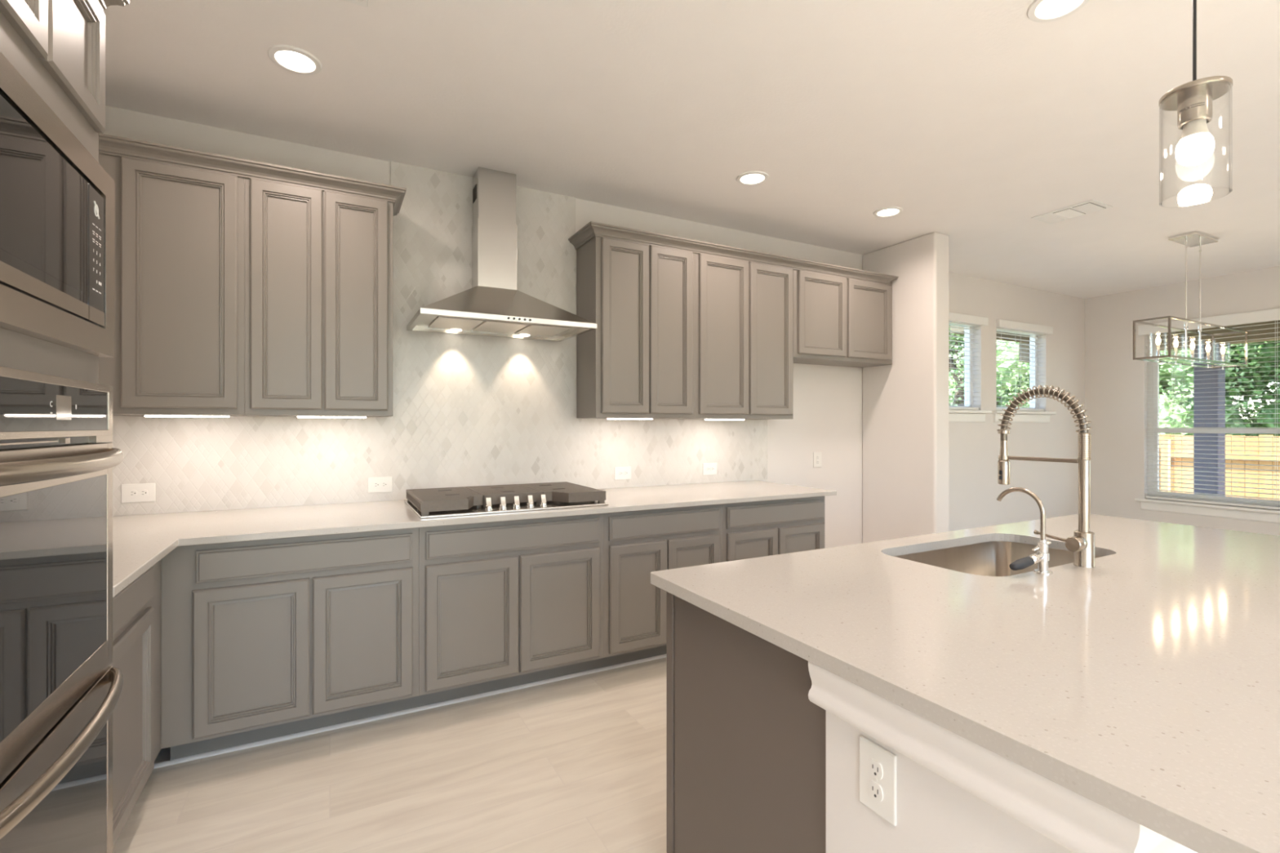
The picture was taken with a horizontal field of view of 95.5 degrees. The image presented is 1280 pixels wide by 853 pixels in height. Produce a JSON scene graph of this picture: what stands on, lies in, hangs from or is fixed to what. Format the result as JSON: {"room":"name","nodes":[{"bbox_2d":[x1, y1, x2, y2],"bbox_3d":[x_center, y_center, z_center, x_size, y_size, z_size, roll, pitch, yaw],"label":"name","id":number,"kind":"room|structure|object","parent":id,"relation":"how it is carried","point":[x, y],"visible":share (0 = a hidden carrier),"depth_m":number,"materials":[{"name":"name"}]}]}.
{"room":"kitchen","nodes":[
{"label":"kitchen","id":0,"kind":"room"},
{"bbox_2d":[112,657,666,852],"bbox_3d":[2.722,1.370,1.771,9.050,0.120,6.682,0,0,-28],"label":"floor","id":1,"kind":"structure","parent":0,"point":[577,764],"depth_m":2.12,"materials":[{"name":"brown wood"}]},
{"bbox_2d":[0,0,105,449],"bbox_3d":[-1.442,0.095,0.982,0.633,2.430,0.770,0,0,-28],"label":"oven tower","id":2,"kind":"object","parent":1,"relation":"on","point":[58,46],"visible":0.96,"depth_m":1.24,"materials":[{"name":"beige paint"}]},
{"bbox_2d":[0,51,115,357],"bbox_3d":[-1.166,-0.397,1.131,0.031,0.447,0.764,0,0,-28],"label":"microwave","id":3,"kind":"object","parent":2,"relation":"in","point":[57,202],"visible":1,"depth_m":1.14,"materials":[{"name":"metal"}]},
{"bbox_2d":[92,222,101,293],"bbox_3d":[-1.277,-0.392,1.368,0.001,0.153,0.059,0,0,-28],"label":"print","id":4,"kind":"object","parent":3,"relation":"attached to","point":[96,227],"depth_m":1.37},
{"bbox_2d":[0,365,123,852],"bbox_3d":[-1.135,0.540,1.140,0.096,1.279,0.750,0,0,-28],"label":"wall oven","id":5,"kind":"object","parent":2,"relation":"attached to","point":[60,693],"visible":1,"depth_m":1.15,"materials":[{"name":"metal"}]},
{"bbox_2d":[97,0,129,11],"bbox_3d":[-1.433,-1.077,1.007,0.671,0.062,0.807,0,0,-28],"label":"crown molding","id":6,"kind":"structure","parent":2,"relation":"attached to","point":[104,4],"depth_m":1.48,"materials":[{"name":"beige paint"}]},
{"bbox_2d":[108,560,160,847],"bbox_3d":[-1.854,0.874,1.720,0.600,0.872,0.910,0,0,-28],"label":"base cabinet","id":7,"kind":"object","parent":1,"relation":"on","point":[136,609],"visible":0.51,"depth_m":1.82,"materials":[{"name":"beige paint"}]},
{"bbox_2d":[160,527,418,759],"bbox_3d":[-1.533,0.874,2.660,0.890,0.872,0.765,0,0,-28],"label":"base cabinet","id":8,"kind":"object","parent":1,"relation":"on","point":[261,639],"visible":0.91,"depth_m":2.31,"materials":[{"name":"beige paint"}]},
{"bbox_2d":[153,653,666,768],"bbox_3d":[-0.416,1.304,2.995,3.457,0.013,0.013,0,0,-28],"label":"trim","id":9,"kind":"structure","parent":1,"relation":"on","point":[574,675],"depth_m":2.61,"materials":[{"name":"paint"}]},
{"bbox_2d":[414,513,603,707],"bbox_3d":[-0.748,0.874,3.078,0.888,0.872,0.765,0,0,-28],"label":"base cabinet","id":10,"kind":"object","parent":1,"relation":"on","point":[503,604],"visible":0.83,"depth_m":2.73,"materials":[{"name":"beige paint"}]},
{"bbox_2d":[592,503,722,669],"bbox_3d":[-0.029,0.874,3.462,0.744,0.872,0.765,0,0,-28],"label":"base cabinet","id":11,"kind":"object","parent":1,"relation":"on","point":[637,544],"visible":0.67,"depth_m":3.08,"materials":[{"name":"beige paint"}]},
{"bbox_2d":[722,496,824,562],"bbox_3d":[0.652,0.874,3.825,0.798,0.872,0.765,0,0,-28],"label":"base cabinet","id":12,"kind":"object","parent":1,"relation":"on","point":[755,529],"visible":0.3,"depth_m":3.47,"materials":[{"name":"beige paint"}]},
{"bbox_2d":[112,480,836,597],"bbox_3d":[-0.517,0.423,2.778,3.957,0.027,1.518,0,0,-28],"label":"countertop","id":13,"kind":"structure","parent":12,"relation":"on","point":[140,541],"depth_m":2.61,"materials":[{"name":"white stone"}]},
{"bbox_2d":[404,481,608,518],"bbox_3d":[-0.706,0.374,3.043,0.916,0.072,0.605,0,0,-28],"label":"gas cooktop","id":14,"kind":"object","parent":13,"relation":"in","point":[428,503],"visible":1,"depth_m":2.91,"materials":[{"name":"metal"}]},
{"bbox_2d":[404,500,608,518],"bbox_3d":[-0.706,0.405,3.043,0.916,0.011,0.605,0,0,-28],"label":"tray","id":15,"kind":"object","parent":13,"relation":"on","point":[495,508],"depth_m":2.81,"materials":[{"name":"metal"}]},
{"bbox_2d":[666,591,1197,852],"bbox_3d":[1.319,0.876,1.671,2.314,0.868,1.090,0,0,-28],"label":"kitchen island","id":16,"kind":"object","parent":1,"relation":"on","point":[762,740],"visible":0.33,"depth_m":1.13,"materials":[{"name":"paint"}]},
{"bbox_2d":[859,735,897,826],"bbox_3d":[0.400,0.598,0.982,0.009,0.116,0.074,0,0,-28],"label":"power outlet","id":17,"kind":"object","parent":16,"relation":"attached to","point":[877,766],"visible":1,"depth_m":0.98,"materials":[{"name":"white plastic"}]},
{"bbox_2d":[868,780,883,802],"bbox_3d":[0.398,0.617,0.981,0.003,0.028,0.028,0,0,-28],"label":"receptacle","id":18,"kind":"object","parent":17,"relation":"attached to","point":[875,787],"depth_m":0.98,"materials":[{"name":"white plastic"}]},
{"bbox_2d":[868,758,883,780],"bbox_3d":[0.398,0.580,0.981,0.003,0.028,0.028,0,0,-28],"label":"receptacle","id":19,"kind":"object","parent":17,"relation":"attached to","point":[875,765],"depth_m":0.98,"materials":[{"name":"white plastic"}]},
{"bbox_2d":[650,514,1279,852],"bbox_3d":[1.364,0.425,1.593,2.329,0.030,1.325,0,0,-28],"label":"island countertop","id":20,"kind":"structure","parent":16,"relation":"on","point":[1143,683],"depth_m":1.08,"materials":[{"name":"white stone"}]},
{"bbox_2d":[894,541,1100,576],"bbox_3d":[1.173,0.542,1.907,0.794,0.202,0.460,0,0,-28],"label":"sink","id":21,"kind":"object","parent":20,"relation":"in","point":[991,558],"visible":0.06,"depth_m":2.18,"materials":[{"name":"metal"}]},
{"bbox_2d":[996,487,1053,574],"bbox_3d":[1.087,0.294,1.630,0.121,0.232,0.183,0,0,21],"label":"water faucet","id":22,"kind":"object","parent":20,"relation":"on","point":[1042,557],"visible":1,"depth_m":1.62,"materials":[{"name":"silver metal"}]},
{"bbox_2d":[996,385,1095,568],"bbox_3d":[1.231,0.142,1.793,0.090,0.537,0.275,0,0,-28],"label":"spring faucet","id":23,"kind":"object","parent":20,"relation":"on","point":[1082,544],"visible":1,"depth_m":1.71,"materials":[{"name":"silver metal"}]},
{"bbox_2d":[102,105,1084,548],"bbox_3d":[1.186,-0.070,4.648,9.050,2.760,0.160,0,0,-28],"label":"wall","id":24,"kind":"structure","parent":0,"point":[828,419],"depth_m":4.88,"materials":[{"name":"paint"}]},
{"bbox_2d":[98,153,251,416],"bbox_3d":[-2.196,-0.595,2.560,0.788,1.094,0.322,0,0,-28],"label":"upper cabinet","id":25,"kind":"object","parent":24,"relation":"attached to","point":[180,231],"visible":0.61,"depth_m":2.50,"materials":[{"name":"beige paint"}]},
{"bbox_2d":[143,414,230,417],"bbox_3d":[-1.992,-0.043,2.564,0.300,0.010,0.030,0,0,-28],"label":"light bar","id":26,"kind":"object","parent":25,"relation":"attached to","point":[145,415],"visible":0.98,"depth_m":2.55,"materials":[{"name":"white plastic"}]},
{"bbox_2d":[144,415,229,417],"bbox_3d":[-1.992,-0.041,2.564,0.296,0.006,0.026,0,0,-28],"label":"diffuser","id":27,"kind":"object","parent":26,"relation":"attached to","point":[144,415],"depth_m":2.55,"materials":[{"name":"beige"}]},
{"bbox_2d":[98,133,406,216],"bbox_3d":[-1.889,-1.149,2.702,1.463,0.062,0.360,0,0,-28],"label":"crown molding","id":28,"kind":"structure","parent":25,"relation":"on","point":[108,144],"depth_m":2.60,"materials":[{"name":"beige paint"}]},
{"bbox_2d":[244,177,393,417],"bbox_3d":[-1.575,-0.595,2.891,0.618,1.094,0.322,0,0,-28],"label":"upper cabinet","id":29,"kind":"object","parent":24,"relation":"attached to","point":[319,264],"visible":1,"depth_m":2.74,"materials":[{"name":"beige paint"}]},
{"bbox_2d":[297,415,366,417],"bbox_3d":[-1.496,-0.043,2.829,0.299,0.010,0.030,0,0,-28],"label":"light bar","id":30,"kind":"object","parent":29,"relation":"attached to","point":[298,416],"visible":0.98,"depth_m":2.81,"materials":[{"name":"white plastic"}]},
{"bbox_2d":[297,416,366,417],"bbox_3d":[-1.496,-0.041,2.829,0.295,0.006,0.026,0,0,-28],"label":"diffuser","id":31,"kind":"object","parent":30,"relation":"attached to","point":[297,416],"depth_m":2.82,"materials":[{"name":"beige plastic"}]},
{"bbox_2d":[106,160,767,515],"bbox_3d":[-0.828,-0.520,3.478,4.075,1.860,0.009,0,0,-28],"label":"backsplash","id":32,"kind":"structure","parent":24,"relation":"attached to","point":[469,411],"depth_m":3.32,"materials":[{"name":"stone"}]},
{"bbox_2d":[121,483,155,502],"bbox_3d":[-2.309,0.310,2.677,0.122,0.086,0.009,0,0,-28],"label":"power outlet","id":33,"kind":"object","parent":32,"relation":"attached to","point":[141,492],"visible":1,"depth_m":2.68,"materials":[{"name":"white plastic"}]},
{"bbox_2d":[128,489,137,497],"bbox_3d":[-2.325,0.310,2.665,0.029,0.033,0.003,0,0,-28],"label":"receptacle","id":34,"kind":"object","parent":33,"relation":"attached to","point":[132,493],"depth_m":2.66,"materials":[{"name":"white plastic"}]},
{"bbox_2d":[139,488,147,496],"bbox_3d":[-2.291,0.310,2.684,0.029,0.033,0.003,0,0,-28],"label":"receptacle","id":35,"kind":"object","parent":33,"relation":"attached to","point":[143,492],"depth_m":2.68,"materials":[{"name":"white plastic"}]},
{"bbox_2d":[368,475,392,493],"bbox_3d":[-1.410,0.320,3.157,0.122,0.086,0.009,0,0,-28],"label":"power outlet","id":36,"kind":"object","parent":32,"relation":"attached to","point":[375,484],"visible":1,"depth_m":3.15,"materials":[{"name":"white plastic"}]},
{"bbox_2d":[373,481,379,488],"bbox_3d":[-1.426,0.320,3.145,0.029,0.033,0.003,0,0,-28],"label":"receptacle","id":37,"kind":"object","parent":36,"relation":"attached to","point":[375,484],"depth_m":3.14,"materials":[{"name":"white plastic"}]},
{"bbox_2d":[381,481,386,487],"bbox_3d":[-1.392,0.320,3.163,0.029,0.033,0.003,0,0,-28],"label":"receptacle","id":38,"kind":"object","parent":36,"relation":"attached to","point":[384,484],"depth_m":3.16,"materials":[{"name":"white plastic"}]},
{"bbox_2d":[614,466,631,479],"bbox_3d":[-0.113,0.314,3.849,0.122,0.086,0.009,0,0,-28],"label":"power outlet","id":39,"kind":"object","parent":32,"relation":"attached to","point":[620,473],"visible":1,"depth_m":3.85,"materials":[{"name":"white plastic"}]},
{"bbox_2d":[702,462,716,475],"bbox_3d":[0.503,0.310,4.178,0.122,0.086,0.009,0,0,-28],"label":"power outlet","id":40,"kind":"object","parent":32,"relation":"attached to","point":[708,468],"visible":1,"depth_m":4.17,"materials":[{"name":"white plastic"}]},
{"bbox_2d":[406,166,596,341],"bbox_3d":[-0.763,-0.989,3.189,0.906,0.922,0.561,0,0,-28],"label":"range hood","id":41,"kind":"object","parent":24,"relation":"attached to","point":[494,306],"visible":1,"depth_m":3.26,"materials":[{"name":"metal"}]},
{"bbox_2d":[450,328,461,331],"bbox_3d":[-1.033,-0.538,3.263,0.060,0.008,0.060,0,0,-28],"label":"hood light","id":42,"kind":"object","parent":41,"relation":"attached to","point":[453,330],"depth_m":3.25,"materials":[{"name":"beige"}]},
{"bbox_2d":[576,236,694,418],"bbox_3d":[-0.020,-0.595,3.721,0.699,1.094,0.322,0,0,-28],"label":"upper cabinet","id":43,"kind":"object","parent":24,"relation":"attached to","point":[638,361],"visible":0.94,"depth_m":3.57,"materials":[{"name":"beige paint"}]},
{"bbox_2d":[606,417,653,419],"bbox_3d":[-0.061,-0.043,3.595,0.308,0.010,0.030,0,0,-28],"label":"light bar","id":44,"kind":"object","parent":43,"relation":"attached to","point":[606,418],"visible":0.98,"depth_m":3.58,"materials":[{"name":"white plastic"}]},
{"bbox_2d":[607,418,652,419],"bbox_3d":[-0.061,-0.041,3.595,0.304,0.006,0.026,0,0,-28],"label":"diffuser","id":45,"kind":"object","parent":44,"relation":"attached to","point":[607,419],"depth_m":3.58,"materials":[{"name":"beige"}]},
{"bbox_2d":[568,221,897,284],"bbox_3d":[0.792,-1.149,4.138,2.638,0.062,0.370,0,0,-28],"label":"crown molding","id":46,"kind":"structure","parent":24,"relation":"attached to","point":[592,229],"depth_m":3.80,"materials":[{"name":"beige paint"}]},
{"bbox_2d":[692,253,793,419],"bbox_3d":[0.658,-0.595,4.083,0.838,1.094,0.322,0,0,-28],"label":"upper cabinet","id":47,"kind":"object","parent":24,"relation":"attached to","point":[744,310],"visible":0.89,"depth_m":3.92,"materials":[{"name":"beige paint"}]},
{"bbox_2d":[705,418,745,420],"bbox_3d":[0.575,-0.043,3.934,0.316,0.010,0.030,0,0,-28],"label":"light bar","id":48,"kind":"object","parent":47,"relation":"attached to","point":[705,419],"visible":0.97,"depth_m":3.92,"materials":[{"name":"white plastic"}]},
{"bbox_2d":[813,452,821,467],"bbox_3d":[1.430,0.274,4.683,0.086,0.122,0.009,0,0,-28],"label":"power outlet","id":49,"kind":"object","parent":24,"relation":"attached to","point":[816,455],"visible":1,"depth_m":4.68,"materials":[{"name":"white plastic"}]},
{"bbox_2d":[793,269,892,367],"bbox_3d":[1.488,-0.816,4.526,1.043,0.652,0.322,0,0,-28],"label":"upper cabinet","id":50,"kind":"object","parent":24,"relation":"attached to","point":[838,321],"visible":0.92,"depth_m":4.37,"materials":[{"name":"beige paint"}]},
{"bbox_2d":[948,324,991,422],"bbox_3d":[2.933,-0.531,5.538,1.080,0.998,0.195,0,0,-28],"label":"window","id":51,"kind":"structure","parent":24,"relation":"in","point":[954,415],"depth_m":5.74,"materials":[{"name":"white paint"}]},
{"bbox_2d":[948,311,988,409],"bbox_3d":[2.943,-0.608,5.514,1.035,0.908,0.103,0,0,-28],"label":"window blind","id":52,"kind":"object","parent":51,"relation":"attached to","point":[955,318],"visible":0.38,"depth_m":5.60,"materials":[{"name":"white paint"}]},
{"bbox_2d":[991,329,1056,422],"bbox_3d":[3.952,-0.531,6.082,1.080,0.998,0.195,0,0,-28],"label":"window","id":53,"kind":"structure","parent":24,"relation":"in","point":[1020,416],"depth_m":6.17,"materials":[{"name":"white paint"}]},
{"bbox_2d":[996,319,1053,411],"bbox_3d":[3.995,-0.610,6.075,0.970,0.911,0.103,0,0,-28],"label":"window blind","id":54,"kind":"object","parent":53,"relation":"attached to","point":[1002,325],"visible":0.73,"depth_m":6.06,"materials":[{"name":"white paint"}]},
{"bbox_2d":[103,0,1279,298],"bbox_3d":[2.722,-1.510,1.771,9.050,0.120,6.682,0,0,-28],"label":"ceiling","id":55,"kind":"structure","parent":0,"point":[977,120],"depth_m":2.64,"materials":[{"name":"paint"}]},
{"bbox_2d":[267,44,322,75],"bbox_3d":[-1.366,-1.446,2.304,0.186,0.009,0.186,0,0,-28],"label":"recessed light","id":56,"kind":"object","parent":55,"relation":"in","point":[292,59],"visible":1,"depth_m":2.30,"materials":[{"name":"white paint"}]},
{"bbox_2d":[343,0,368,7],"bbox_3d":[-0.953,-1.444,1.802,0.216,0.011,0.357,0,0,-28],"label":"ceiling vent","id":57,"kind":"object","parent":55,"relation":"in","point":[362,2],"visible":1,"depth_m":1.98,"materials":[{"name":"white metal"}]},
{"bbox_2d":[736,170,768,185],"bbox_3d":[0.658,-1.446,3.400,0.186,0.009,0.186,0,0,-28],"label":"recessed light","id":58,"kind":"object","parent":55,"relation":"in","point":[753,177],"visible":1,"depth_m":3.39,"materials":[{"name":"beige"}]},
{"bbox_2d":[873,206,902,217],"bbox_3d":[1.680,-1.446,3.938,0.186,0.009,0.186,0,0,-28],"label":"recessed light","id":59,"kind":"object","parent":55,"relation":"in","point":[887,211],"visible":1,"depth_m":3.93,"materials":[{"name":"beige"}]},
{"bbox_2d":[1026,0,1088,22],"bbox_3d":[1.437,-1.446,1.991,0.186,0.009,0.186,0,0,-28],"label":"recessed light","id":60,"kind":"object","parent":55,"relation":"in","point":[1039,11],"visible":1,"depth_m":2.02,"materials":[{"name":"beige"}]},
{"bbox_2d":[1031,199,1112,224],"bbox_3d":[2.922,-1.444,3.944,0.260,0.012,0.374,0,0,-28],"label":"ceiling vent","id":61,"kind":"object","parent":55,"relation":"in","point":[1091,206],"visible":1,"depth_m":3.92,"materials":[{"name":"white metal"}]},
{"bbox_2d":[1133,231,1248,369],"bbox_3d":[4.274,-0.953,4.491,1.390,0.994,0.216,0,0,-28],"label":"dining chandelier","id":62,"kind":"object","parent":55,"relation":"hanging from","point":[1194,238],"visible":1,"depth_m":4.45,"materials":[{"name":"silver metal"}]},
{"bbox_2d":[1155,335,1160,355],"bbox_3d":[3.758,-0.578,4.216,0.068,0.160,0.067,0,0,-28],"label":"bulb","id":63,"kind":"object","parent":62,"relation":"on","point":[1157,340],"depth_m":4.21,"materials":[{"name":"white glass"}]},
{"bbox_2d":[1173,337,1182,359],"bbox_3d":[4.010,-0.578,4.350,0.068,0.160,0.067,0,0,-28],"label":"bulb","id":64,"kind":"object","parent":62,"relation":"on","point":[1175,343],"depth_m":4.34,"materials":[{"name":"white glass"}]},
{"bbox_2d":[1190,340,1196,361],"bbox_3d":[4.261,-0.578,4.485,0.068,0.160,0.067,0,0,-28],"label":"bulb","id":65,"kind":"object","parent":62,"relation":"on","point":[1192,345],"depth_m":4.48,"materials":[{"name":"white glass"}]},
{"bbox_2d":[1205,343,1213,363],"bbox_3d":[4.513,-0.578,4.619,0.068,0.160,0.067,0,0,-28],"label":"bulb","id":66,"kind":"object","parent":62,"relation":"on","point":[1207,348],"depth_m":4.61,"materials":[{"name":"white glass"}]},
{"bbox_2d":[1220,345,1228,364],"bbox_3d":[4.765,-0.578,4.753,0.068,0.160,0.067,0,0,-28],"label":"bulb","id":67,"kind":"object","parent":62,"relation":"on","point":[1222,350],"depth_m":4.75,"materials":[{"name":"white glass"}]},
{"bbox_2d":[1158,0,1232,205],"bbox_3d":[1.542,-1.042,1.616,0.149,0.816,0.149,0,0,-28],"label":"pendant light","id":68,"kind":"object","parent":55,"relation":"hanging from","point":[1193,100],"visible":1,"depth_m":1.59,"materials":[{"name":"silver metal"}]},
{"bbox_2d":[1177,88,1212,129],"bbox_3d":[1.541,-0.876,1.616,0.071,0.077,0.071,0,0,-28],"label":"socket","id":69,"kind":"object","parent":68,"relation":"attached to","point":[1194,106],"depth_m":1.59,"materials":[{"name":"silver metal"}]},
{"bbox_2d":[862,231,948,542],"bbox_3d":[2.114,-0.070,4.667,0.175,2.760,0.680,0,0,-28],"label":"wall","id":70,"kind":"structure","parent":0,"point":[905,402],"depth_m":4.52,"materials":[{"name":"paint"}]},
{"bbox_2d":[1084,266,1279,536],"bbox_3d":[6.681,-0.070,3.793,0.160,2.760,6.522,0,0,-28],"label":"wall","id":71,"kind":"structure","parent":0,"point":[1115,384],"depth_m":6.25,"materials":[{"name":"paint"}]},
{"bbox_2d":[996,320,1279,362],"bbox_3d":[6.407,-1.150,6.536,1.940,0.320,4.900,0,0,-28],"label":"beam","id":72,"kind":"structure","parent":71,"relation":"attached to","point":[1163,341],"depth_m":7.04,"materials":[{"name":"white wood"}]},
{"bbox_2d":[951,325,964,334],"bbox_3d":[6.517,-1.370,6.595,2.190,0.120,4.900,0,0,-28],"label":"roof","id":73,"kind":"structure","parent":72,"relation":"on","point":[953,329],"depth_m":8.17,"materials":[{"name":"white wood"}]},
{"bbox_2d":[1134,333,1279,523],"bbox_3d":[5.824,-0.071,5.313,0.190,1.918,2.060,0,0,-28],"label":"window","id":74,"kind":"structure","parent":71,"relation":"in","point":[1273,516],"depth_m":5.92,"materials":[{"name":"white paint"}]},
{"bbox_2d":[1137,307,1279,510],"bbox_3d":[5.804,-0.148,5.296,0.098,1.828,2.030,0,0,-28],"label":"window blind","id":75,"kind":"object","parent":74,"relation":"attached to","point":[1268,315],"visible":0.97,"depth_m":5.64,"materials":[{"name":"white paint"}]},
{"label":"outside","id":76,"kind":"structure","parent":0,"visible":0},
{"bbox_3d":[5.938,1.995,12.237,46.000,0.130,44.000,0,0,-28],"label":"ground","id":77,"kind":"structure","parent":76,"visible":0},
{"bbox_2d":[948,346,955,405],"bbox_3d":[8.427,-1.105,14.859,4.687,6.084,4.354,0,0,21],"label":"leafy tree","id":78,"kind":"object","parent":77,"relation":"on","point":[952,380],"visible":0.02,"depth_m":13.57,"materials":[{"name":"green plant"}]},
{"bbox_2d":[948,324,1030,407],"bbox_3d":[6.649,-0.775,11.586,3.067,5.424,3.712,0,0,-9],"label":"leafy tree","id":79,"kind":"object","parent":77,"relation":"on","point":[1015,388],"visible":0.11,"depth_m":10.51,"materials":[{"name":"green plant"}]},
{"bbox_2d":[1159,342,1275,435],"bbox_3d":[9.254,-1.036,11.308,4.026,5.946,4.669,0,0,1],"label":"leafy tree","id":80,"kind":"object","parent":77,"relation":"on","point":[1165,405],"visible":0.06,"depth_m":10.00,"materials":[{"name":"green plant"}]},
{"bbox_2d":[1159,434,1279,500],"bbox_3d":[8.509,1.029,8.574,0.148,1.802,15.116,0,0,-28],"label":"wooden fence","id":81,"kind":"object","parent":77,"relation":"on","point":[1162,437],"visible":0.09,"depth_m":8.42,"materials":[{"name":"brown wood"}]},
{"bbox_2d":[1225,369,1276,417],"bbox_3d":[14.209,-2.411,12.387,6.021,8.692,7.036,0,0,-14],"label":"leafy tree","id":82,"kind":"object","parent":77,"relation":"on","point":[1266,384],"visible":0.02,"depth_m":13.67,"materials":[{"name":"green plant"}]},
{"bbox_2d":[1225,340,1279,435],"bbox_3d":[12.116,-0.429,10.435,4.747,6.056,5.102,0,0,7],"label":"leafy tree","id":83,"kind":"object","parent":77,"relation":"on","point":[1264,371],"visible":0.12,"depth_m":9.99,"materials":[{"name":"green plant"}]},
{"bbox_3d":[7.010,1.690,5.725,2.240,0.480,9.500,0,0,-28],"label":"patio slab","id":84,"kind":"object","parent":77,"relation":"on","visible":0},
{"bbox_2d":[1193,343,1225,496],"bbox_3d":[7.021,0.230,7.170,0.280,2.440,0.290,0,0,-28],"label":"patio post","id":85,"kind":"object","parent":84,"relation":"on","point":[1197,379],"visible":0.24,"depth_m":7.11,"materials":[{"name":"paint"}]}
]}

